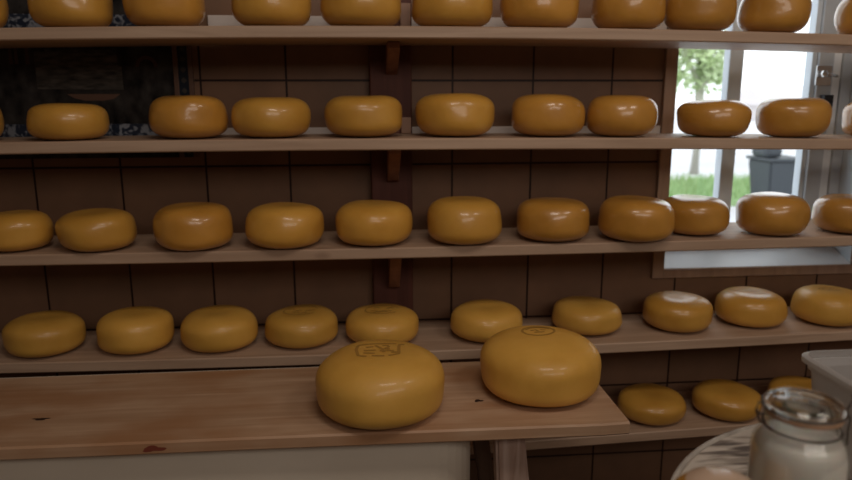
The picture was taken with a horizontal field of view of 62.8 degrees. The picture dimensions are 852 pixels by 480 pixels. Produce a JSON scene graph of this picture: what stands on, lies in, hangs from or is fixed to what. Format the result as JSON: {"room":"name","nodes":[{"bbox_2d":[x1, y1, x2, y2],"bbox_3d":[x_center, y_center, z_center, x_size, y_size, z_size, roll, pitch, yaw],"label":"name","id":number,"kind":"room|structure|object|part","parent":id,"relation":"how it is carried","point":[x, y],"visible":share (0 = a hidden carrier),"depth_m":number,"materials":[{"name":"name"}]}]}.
{"room":"food shop","nodes":[
{"label":"food shop","id":0,"kind":"room"},
{"bbox_2d":[0,0,851,479],"bbox_3d":[-0.154,-0.429,2.197,5.100,3.050,0.160,-1,12,-5],"label":"wall","id":1,"kind":"structure","parent":0,"point":[326,180],"depth_m":2.18,"materials":[{"name":"brown wood"}]},
{"bbox_2d":[0,0,198,158],"bbox_3d":[-1.311,-0.628,1.960,1.260,0.800,0.012,-1,12,-5],"label":"tile mural","id":2,"kind":"object","parent":1,"relation":"attached to","point":[124,81],"visible":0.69,"depth_m":2.02,"materials":[{"name":"black tile"}]},
{"bbox_2d":[208,15,666,29],"bbox_3d":[0.054,-0.626,2.089,1.378,0.079,0.010,-1,12,-5],"label":"trim","id":3,"kind":"structure","parent":1,"relation":"attached to","point":[213,20],"depth_m":2.05,"materials":[{"name":"beige wood"}]},
{"bbox_2d":[221,125,659,134],"bbox_3d":[0.054,-0.329,2.150,1.378,0.041,0.010,-1,12,-5],"label":"trim","id":4,"kind":"structure","parent":1,"relation":"attached to","point":[494,129],"depth_m":2.14,"materials":[{"name":"beige wood"}]},
{"bbox_2d":[650,27,678,278],"bbox_3d":[0.762,-0.487,2.180,0.039,1.252,0.016,-1,12,-5],"label":"trim","id":5,"kind":"structure","parent":1,"relation":"attached to","point":[671,55],"depth_m":2.20,"materials":[{"name":"brown wood"}]},
{"bbox_2d":[663,0,851,277],"bbox_3d":[1.123,-0.491,2.295,0.701,1.212,0.176,-1,12,-5],"label":"window","id":6,"kind":"structure","parent":1,"relation":"in","point":[827,76],"depth_m":2.35,"materials":[{"name":"white paint"}]},
{"bbox_3d":[1.098,-0.516,2.334,0.659,1.180,0.045,-1,12,-5],"label":"frame","id":7,"kind":"part","parent":6,"relation":"part of","materials":[{"name":"white paint"}]},
{"bbox_3d":[1.106,0.071,2.382,0.659,0.070,0.103,-1,12,-5],"label":"sill","id":8,"kind":"part","parent":6,"relation":"part of","materials":[{"name":"white"}]},
{"bbox_3d":[1.313,-0.548,2.298,0.024,0.022,0.024,-1,12,-5],"label":"latch knob","id":9,"kind":"part","parent":6,"relation":"part of","materials":[{"name":"silver metal"}]},
{"bbox_3d":[1.335,-0.545,2.306,0.057,0.018,0.017,0,12,1],"label":"latch lever","id":10,"kind":"part","parent":6,"relation":"part of","materials":[{"name":"silver metal"}]},
{"bbox_3d":[1.370,-0.522,2.361,0.034,1.177,0.039,-1,12,-5],"label":"frame","id":11,"kind":"part","parent":6,"relation":"part of","materials":[{"name":"white wood"}]},
{"bbox_3d":[0.065,1.594,0.194,5.300,0.100,4.923,-1,12,-5],"label":"floor","id":12,"kind":"structure","parent":0,"visible":0},
{"bbox_2d":[0,367,469,479],"bbox_3d":[-0.671,0.799,1.721,1.535,0.839,0.405,-1,12,-5],"label":"counter","id":13,"kind":"object","parent":12,"relation":"on","point":[440,460],"visible":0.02,"depth_m":1.48,"materials":[{"name":"wood"}]},
{"bbox_2d":[0,361,629,459],"bbox_3d":[-0.532,0.383,1.581,1.905,0.029,0.378,-1,12,-5],"label":"board","id":14,"kind":"object","parent":13,"relation":"on","point":[257,409],"visible":0.84,"depth_m":1.51,"materials":[{"name":"brown wood"}]},
{"bbox_2d":[315,339,444,429],"bbox_3d":[-0.101,0.307,1.532,0.281,0.136,0.281,-1,12,-5],"label":"cheese wheel","id":15,"kind":"object","parent":14,"relation":"on","point":[377,384],"visible":1,"depth_m":1.43,"materials":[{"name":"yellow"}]},
{"bbox_2d":[480,325,600,406],"bbox_3d":[0.267,0.286,1.631,0.278,0.137,0.278,-1,12,-5],"label":"cheese wheel","id":16,"kind":"object","parent":14,"relation":"on","point":[529,365],"visible":1,"depth_m":1.54,"materials":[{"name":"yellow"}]},
{"bbox_2d":[369,0,412,309],"bbox_3d":[-0.099,-0.247,2.055,0.125,2.750,0.200,-1,12,-5],"label":"post","id":17,"kind":"object","parent":12,"relation":"on","point":[390,64],"visible":0.48,"depth_m":2.10,"materials":[{"name":"red wood"}]},
{"bbox_2d":[0,26,851,53],"bbox_3d":[0.068,-0.548,1.937,3.400,0.062,0.260,-1,12,-5],"label":"wall shelf","id":18,"kind":"object","parent":17,"relation":"attached to","point":[26,37],"visible":1,"depth_m":1.83,"materials":[{"name":"brown wood"}]},
{"bbox_2d":[0,0,8,27],"bbox_3d":[-1.158,-0.591,1.760,0.178,0.122,0.173,-1,12,-5],"label":"cheese wheel","id":19,"kind":"object","parent":18,"relation":"on","point":[4,9],"visible":0.98,"depth_m":1.77,"materials":[{"name":"orange food"}]},
{"bbox_2d":[27,0,112,26],"bbox_3d":[-0.911,-0.603,1.793,0.196,0.120,0.204,-1,12,-5],"label":"cheese wheel","id":20,"kind":"object","parent":18,"relation":"on","point":[47,13],"visible":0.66,"depth_m":1.73,"materials":[{"name":"orange food"}]},
{"bbox_2d":[122,0,204,25],"bbox_3d":[-0.679,-0.612,1.811,0.201,0.124,0.202,-1,12,-5],"label":"cheese wheel","id":21,"kind":"object","parent":18,"relation":"on","point":[138,12],"visible":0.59,"depth_m":1.75,"materials":[{"name":"orange food"}]},
{"bbox_2d":[231,0,311,25],"bbox_3d":[-0.406,-0.620,1.837,0.205,0.122,0.204,-1,12,-5],"label":"cheese wheel","id":22,"kind":"object","parent":18,"relation":"on","point":[246,12],"visible":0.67,"depth_m":1.77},
{"bbox_2d":[320,0,400,25],"bbox_3d":[-0.174,-0.628,1.866,0.216,0.122,0.218,-1,12,-5],"label":"cheese wheel","id":23,"kind":"object","parent":18,"relation":"on","point":[333,12],"visible":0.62,"depth_m":1.79,"materials":[{"name":"orange food"}]},
{"bbox_2d":[412,0,492,26],"bbox_3d":[0.070,-0.634,1.889,0.219,0.124,0.218,-1,12,-5],"label":"cheese wheel","id":24,"kind":"object","parent":18,"relation":"on","point":[464,13],"visible":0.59,"depth_m":1.81,"materials":[{"name":"food"}]},
{"bbox_2d":[500,0,579,27],"bbox_3d":[0.310,-0.636,1.906,0.217,0.121,0.216,-1,12,-5],"label":"cheese wheel","id":25,"kind":"object","parent":18,"relation":"on","point":[514,13],"visible":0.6,"depth_m":1.83,"materials":[{"name":"orange food"}]},
{"bbox_2d":[591,0,665,28],"bbox_3d":[0.558,-0.637,1.922,0.195,0.121,0.198,-1,12,-5],"label":"cheese wheel","id":26,"kind":"object","parent":18,"relation":"on","point":[613,14],"visible":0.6,"depth_m":1.85,"materials":[{"name":"orange food"}]},
{"bbox_2d":[664,0,736,30],"bbox_3d":[0.758,-0.637,1.936,0.191,0.120,0.189,-1,12,-5],"label":"cheese wheel","id":27,"kind":"object","parent":18,"relation":"on","point":[710,15],"visible":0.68,"depth_m":1.87,"materials":[{"name":"food"}]},
{"bbox_2d":[737,0,811,32],"bbox_3d":[0.973,-0.637,1.951,0.184,0.122,0.183,-1,12,-5],"label":"cheese wheel","id":28,"kind":"object","parent":18,"relation":"on","point":[787,16],"visible":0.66,"depth_m":1.89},
{"bbox_2d":[834,0,851,34],"bbox_3d":[1.259,-0.636,1.975,0.181,0.121,0.178,-1,12,-5],"label":"cheese wheel","id":29,"kind":"object","parent":18,"relation":"on","point":[842,17],"visible":0.84,"depth_m":1.96,"materials":[{"name":"orange food"}]},
{"bbox_2d":[0,306,851,373],"bbox_3d":[0.069,0.287,2.110,3.400,0.062,0.260,-1,12,-5],"label":"wall shelf","id":30,"kind":"object","parent":17,"relation":"attached to","point":[635,334],"visible":0.52,"depth_m":2.03,"materials":[{"name":"brown wood"}]},
{"bbox_2d":[2,310,85,357],"bbox_3d":[-1.074,0.262,1.967,0.207,0.099,0.207,-1,12,-5],"label":"cheese wheel","id":31,"kind":"object","parent":30,"relation":"on","point":[51,332],"visible":1,"depth_m":1.90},
{"bbox_2d":[96,306,173,354],"bbox_3d":[-0.830,0.256,1.994,0.207,0.106,0.204,-1,12,-5],"label":"cheese wheel","id":32,"kind":"object","parent":30,"relation":"on","point":[136,329],"visible":1,"depth_m":1.92,"materials":[{"name":"food"}]},
{"bbox_2d":[180,305,257,352],"bbox_3d":[-0.597,0.254,2.016,0.216,0.102,0.212,-1,12,-5],"label":"cheese wheel","id":33,"kind":"object","parent":30,"relation":"on","point":[216,328],"visible":1,"depth_m":1.94,"materials":[{"name":"food"}]},
{"bbox_2d":[265,304,337,348],"bbox_3d":[-0.366,0.251,2.052,0.214,0.096,0.213,-1,12,-5],"label":"cheese wheel","id":34,"kind":"object","parent":30,"relation":"on","point":[302,325],"visible":1,"depth_m":1.98,"materials":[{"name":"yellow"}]},
{"bbox_2d":[346,303,418,341],"bbox_3d":[-0.130,0.249,2.069,0.216,0.091,0.225,-1,12,-5],"label":"cheese wheel","id":35,"kind":"object","parent":30,"relation":"on","point":[389,321],"visible":0.88,"depth_m":2.00,"materials":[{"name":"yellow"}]},
{"bbox_2d":[450,299,522,342],"bbox_3d":[0.180,0.240,2.095,0.214,0.095,0.218,-1,12,-5],"label":"cheese wheel","id":36,"kind":"object","parent":30,"relation":"on","point":[478,320],"visible":0.87,"depth_m":2.02,"materials":[{"name":"food"}]},
{"bbox_2d":[552,296,621,334],"bbox_3d":[0.493,0.230,2.143,0.210,0.090,0.210,-1,12,-5],"label":"cheese wheel","id":37,"kind":"object","parent":30,"relation":"on","point":[582,315],"visible":0.94,"depth_m":2.07,"materials":[{"name":"yellow food"}]},
{"bbox_2d":[643,291,712,332],"bbox_3d":[0.774,0.219,2.150,0.204,0.100,0.206,-1,12,-5],"label":"cheese wheel","id":38,"kind":"object","parent":30,"relation":"on","point":[673,311],"visible":1,"depth_m":2.08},
{"bbox_2d":[714,286,787,327],"bbox_3d":[1.015,0.207,2.185,0.211,0.099,0.208,-1,12,-5],"label":"cheese wheel","id":39,"kind":"object","parent":30,"relation":"on","point":[747,306],"visible":1,"depth_m":2.11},
{"bbox_2d":[790,285,851,326],"bbox_3d":[1.253,0.201,2.173,0.204,0.104,0.206,-1,12,-5],"label":"cheese wheel","id":40,"kind":"object","parent":30,"relation":"on","point":[828,305],"visible":1,"depth_m":2.11,"materials":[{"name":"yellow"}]},
{"bbox_2d":[0,220,851,265],"bbox_3d":[0.069,0.001,2.050,3.400,0.043,0.260,-1,12,-5],"label":"wall shelf","id":41,"kind":"object","parent":17,"relation":"attached to","point":[144,249],"visible":0.66,"depth_m":1.94,"materials":[{"name":"brown wood"}]},
{"bbox_2d":[0,210,53,251],"bbox_3d":[-1.107,-0.027,1.885,0.184,0.101,0.182,-1,12,-5],"label":"cheese wheel","id":42,"kind":"object","parent":41,"relation":"on","point":[20,230],"visible":1,"depth_m":1.83,"materials":[{"name":"orange food"}]},
{"bbox_2d":[55,208,136,251],"bbox_3d":[-0.893,-0.029,1.893,0.202,0.103,0.202,-1,12,-5],"label":"cheese wheel","id":43,"kind":"object","parent":41,"relation":"on","point":[93,229],"visible":1,"depth_m":1.82,"materials":[{"name":"food"}]},
{"bbox_2d":[152,202,232,250],"bbox_3d":[-0.634,-0.039,1.906,0.209,0.120,0.207,-1,12,-5],"label":"cheese wheel","id":44,"kind":"object","parent":41,"relation":"on","point":[185,226],"visible":1,"depth_m":1.83,"materials":[{"name":"orange food"}]},
{"bbox_2d":[245,202,323,248],"bbox_3d":[-0.391,-0.042,1.931,0.214,0.115,0.213,-1,12,-5],"label":"cheese wheel","id":45,"kind":"object","parent":41,"relation":"on","point":[275,225],"visible":1,"depth_m":1.85,"materials":[{"name":"orange food"}]},
{"bbox_2d":[335,200,412,245],"bbox_3d":[-0.147,-0.051,1.970,0.217,0.116,0.223,-1,12,-5],"label":"cheese wheel","id":46,"kind":"object","parent":41,"relation":"on","point":[359,222],"visible":1,"depth_m":1.89,"materials":[{"name":"orange food"}]},
{"bbox_2d":[427,196,501,244],"bbox_3d":[0.109,-0.058,1.974,0.212,0.126,0.217,-1,12,-5],"label":"cheese wheel","id":47,"kind":"object","parent":41,"relation":"on","point":[457,220],"visible":1,"depth_m":1.89,"materials":[{"name":"food"}]},
{"bbox_2d":[517,197,589,241],"bbox_3d":[0.366,-0.062,2.010,0.209,0.117,0.210,-1,12,-5],"label":"cheese wheel","id":48,"kind":"object","parent":41,"relation":"on","point":[548,219],"visible":1,"depth_m":1.93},
{"bbox_2d":[598,195,674,241],"bbox_3d":[0.603,-0.063,2.002,0.209,0.120,0.209,-1,12,-5],"label":"cheese wheel","id":49,"kind":"object","parent":41,"relation":"on","point":[632,218],"visible":1,"depth_m":1.92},
{"bbox_2d":[664,194,729,234],"bbox_3d":[0.802,-0.077,2.087,0.199,0.109,0.198,-1,12,-5],"label":"cheese wheel","id":50,"kind":"object","parent":41,"relation":"on","point":[694,214],"visible":0.79,"depth_m":2.01,"materials":[{"name":"orange food"}]},
{"bbox_2d":[736,192,810,235],"bbox_3d":[1.024,-0.079,2.065,0.199,0.119,0.199,-1,12,-5],"label":"cheese wheel","id":51,"kind":"object","parent":41,"relation":"on","point":[763,213],"visible":1,"depth_m":1.99,"materials":[{"name":"orange food"}]},
{"bbox_2d":[811,194,851,233],"bbox_3d":[1.259,-0.079,2.083,0.193,0.107,0.194,-1,12,-5],"label":"cheese wheel","id":52,"kind":"object","parent":41,"relation":"on","point":[830,212],"visible":1,"depth_m":2.03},
{"bbox_2d":[0,133,851,153],"bbox_3d":[0.069,-0.273,1.994,3.400,0.051,0.260,-1,12,-5],"label":"wall shelf","id":53,"kind":"object","parent":17,"relation":"attached to","point":[396,141],"visible":0.9,"depth_m":1.87,"materials":[{"name":"brown wood"}]},
{"bbox_2d":[0,109,3,134],"bbox_3d":[-1.191,-0.311,1.810,0.164,0.108,0.173,-1,12,-5],"label":"cheese wheel","id":54,"kind":"object","parent":53,"relation":"on","point":[1,114],"visible":1,"depth_m":1.83,"materials":[{"name":"food"}]},
{"bbox_2d":[26,103,109,139],"bbox_3d":[-0.947,-0.315,1.848,0.198,0.095,0.198,-1,12,-5],"label":"cheese wheel","id":55,"kind":"object","parent":53,"relation":"on","point":[51,121],"visible":1,"depth_m":1.77,"materials":[{"name":"orange food"}]},
{"bbox_2d":[149,95,228,138],"bbox_3d":[-0.636,-0.331,1.874,0.203,0.113,0.202,-1,12,-5],"label":"cheese wheel","id":56,"kind":"object","parent":53,"relation":"on","point":[175,116],"visible":1,"depth_m":1.80,"materials":[{"name":"food"}]},
{"bbox_2d":[231,97,310,137],"bbox_3d":[-0.420,-0.334,1.900,0.211,0.107,0.218,-1,12,-5],"label":"cheese wheel","id":57,"kind":"object","parent":53,"relation":"on","point":[260,117],"visible":1,"depth_m":1.82,"materials":[{"name":"orange food"}]},
{"bbox_2d":[324,95,401,136],"bbox_3d":[-0.172,-0.342,1.924,0.214,0.112,0.215,-1,12,-5],"label":"cheese wheel","id":58,"kind":"object","parent":53,"relation":"on","point":[377,115],"visible":1,"depth_m":1.84,"materials":[{"name":"food"}]},
{"bbox_2d":[415,93,494,136],"bbox_3d":[0.081,-0.350,1.948,0.222,0.118,0.220,-1,12,-5],"label":"cheese wheel","id":59,"kind":"object","parent":53,"relation":"on","point":[450,114],"visible":1,"depth_m":1.86,"materials":[{"name":"orange food"}]},
{"bbox_2d":[511,94,584,136],"bbox_3d":[0.344,-0.352,1.964,0.207,0.117,0.205,-1,12,-5],"label":"cheese wheel","id":60,"kind":"object","parent":53,"relation":"on","point":[547,115],"visible":1,"depth_m":1.88,"materials":[{"name":"orange food"}]},
{"bbox_2d":[586,95,657,136],"bbox_3d":[0.553,-0.352,1.977,0.197,0.115,0.196,-1,12,-5],"label":"cheese wheel","id":61,"kind":"object","parent":53,"relation":"on","point":[607,115],"visible":1,"depth_m":1.90,"materials":[{"name":"orange food"}]},
{"bbox_2d":[677,99,751,136],"bbox_3d":[0.827,-0.351,2.006,0.203,0.105,0.201,-1,12,-5],"label":"cheese wheel","id":62,"kind":"object","parent":53,"relation":"on","point":[714,117],"visible":1,"depth_m":1.93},
{"bbox_2d":[755,97,831,136],"bbox_3d":[1.063,-0.356,2.024,0.199,0.113,0.194,-1,12,-5],"label":"cheese wheel","id":63,"kind":"object","parent":53,"relation":"on","point":[791,116],"visible":1,"depth_m":1.95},
{"bbox_2d":[841,102,851,135],"bbox_3d":[1.323,-0.355,2.041,0.185,0.110,0.182,-1,12,-5],"label":"cheese wheel","id":64,"kind":"object","parent":53,"relation":"on","point":[846,125],"visible":1,"depth_m":2.04,"materials":[{"name":"food"}]},
{"bbox_2d":[470,385,774,454],"bbox_3d":[0.070,0.595,2.173,3.400,0.138,0.260,-1,12,-5],"label":"wall shelf","id":65,"kind":"object","parent":17,"relation":"attached to","point":[694,423],"visible":0.15,"depth_m":2.11,"materials":[{"name":"brown wood"}]},
{"bbox_2d":[617,383,685,425],"bbox_3d":[0.705,0.512,2.189,0.204,0.082,0.206,-1,12,-5],"label":"cheese wheel","id":66,"kind":"object","parent":65,"relation":"on","point":[644,403],"visible":0.99,"depth_m":2.13,"materials":[{"name":"food"}]},
{"bbox_2d":[692,379,761,421],"bbox_3d":[0.946,0.502,2.196,0.205,0.084,0.204,-1,12,-5],"label":"cheese wheel","id":67,"kind":"object","parent":65,"relation":"on","point":[722,399],"visible":0.96,"depth_m":2.14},
{"bbox_2d":[768,375,811,389],"bbox_3d":[1.189,0.492,2.200,0.202,0.086,0.197,-1,12,-5],"label":"cheese wheel","id":68,"kind":"object","parent":65,"relation":"on","point":[780,381],"visible":0.25,"depth_m":2.21,"materials":[{"name":"yellow food"}]},
{"bbox_2d":[472,439,528,479],"bbox_3d":[0.202,0.792,1.749,0.182,0.839,0.297,-2,12,-11],"label":"trestle","id":69,"kind":"object","parent":12,"relation":"on","point":[510,457],"visible":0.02,"depth_m":1.54,"materials":[{"name":"brown wood"}]},
{"bbox_3d":[0.179,0.771,1.848,0.190,0.839,0.050,-7,13,-30],"label":"leg","id":70,"kind":"part","parent":69,"relation":"part of","materials":[{"name":"brown wood"}]},
{"bbox_3d":[0.231,0.819,1.632,0.164,0.834,0.055,-1,12,-5],"label":"leg","id":71,"kind":"part","parent":69,"relation":"part of","materials":[{"name":"brown wood"}]},
{"bbox_2d":[671,423,849,479],"bbox_3d":[0.641,0.868,0.855,0.728,1.051,0.728,-1,12,-5],"label":"round table","id":72,"kind":"object","parent":12,"relation":"on","point":[731,449],"visible":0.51,"depth_m":0.99,"materials":[{"name":"white paint"}]},
{"bbox_2d":[675,466,750,479],"bbox_3d":[0.294,0.297,0.702,0.120,0.132,0.120,-1,12,-5],"label":"cheese","id":73,"kind":"object","parent":72,"relation":"on","point":[705,472],"visible":1,"depth_m":0.69,"materials":[{"name":"beige food"}]},
{"bbox_2d":[748,387,851,479],"bbox_3d":[0.396,0.256,0.748,0.095,0.192,0.095,7,14,30],"label":"jar","id":74,"kind":"object","parent":72,"relation":"on","point":[799,443],"visible":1,"depth_m":0.71,"materials":[{"name":"clear glass"}]},
{"bbox_2d":[763,387,846,425],"bbox_3d":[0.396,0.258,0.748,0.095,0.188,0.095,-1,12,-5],"label":"lid","id":75,"kind":"object","parent":74,"relation":"on","point":[789,406],"depth_m":0.72,"materials":[{"name":"clear glass"}]},
{"bbox_2d":[801,349,851,479],"bbox_3d":[0.660,0.244,0.929,0.251,0.142,0.193,-1,12,-5],"label":"plastic tub","id":76,"kind":"object","parent":72,"relation":"on","point":[831,374],"visible":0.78,"depth_m":0.95,"materials":[{"name":"white"}]},
{"label":"outside","id":77,"kind":"structure","parent":0,"visible":0},
{"bbox_2d":[670,108,795,221],"bbox_3d":[22.678,-8.268,48.040,66.000,0.130,87.077,-1,12,-5],"label":"paving","id":78,"kind":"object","parent":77,"point":[681,159],"depth_m":17.65,"materials":[{"name":"white"}]},
{"bbox_2d":[676,29,725,174],"bbox_3d":[5.928,-3.621,14.310,2.748,4.513,1.498,-1,12,-5],"label":"tree","id":79,"kind":"object","parent":78,"relation":"on","point":[709,68],"visible":0.37,"depth_m":14.08,"materials":[{"name":"green plant"}]},
{"bbox_2d":[669,171,749,205],"bbox_3d":[7.687,-0.987,12.149,10.500,0.220,3.100,-1,12,-5],"label":"grass","id":80,"kind":"structure","parent":78,"relation":"on","point":[703,185],"depth_m":11.87,"materials":[{"name":"green plant"}]},
{"bbox_2d":[746,149,795,193],"bbox_3d":[4.864,-0.860,9.708,0.580,0.970,0.620,-1,12,-5],"label":"container","id":81,"kind":"object","parent":78,"relation":"on","point":[769,170],"visible":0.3,"depth_m":9.48,"materials":[{"name":"grey plastic"}]},
{"bbox_3d":[4.863,-1.222,9.633,0.580,0.230,0.620,-1,12,-5],"label":"lid","id":82,"kind":"part","parent":81,"relation":"part of","materials":[{"name":"grey plastic"}]},
{"bbox_2d":[740,86,802,119],"bbox_3d":[24.448,-8.624,46.120,6.800,3.100,5.600,-1,12,-5],"label":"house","id":83,"kind":"structure","parent":78,"relation":"on","point":[752,96],"depth_m":45.09,"materials":[{"name":"white"}]}
]}

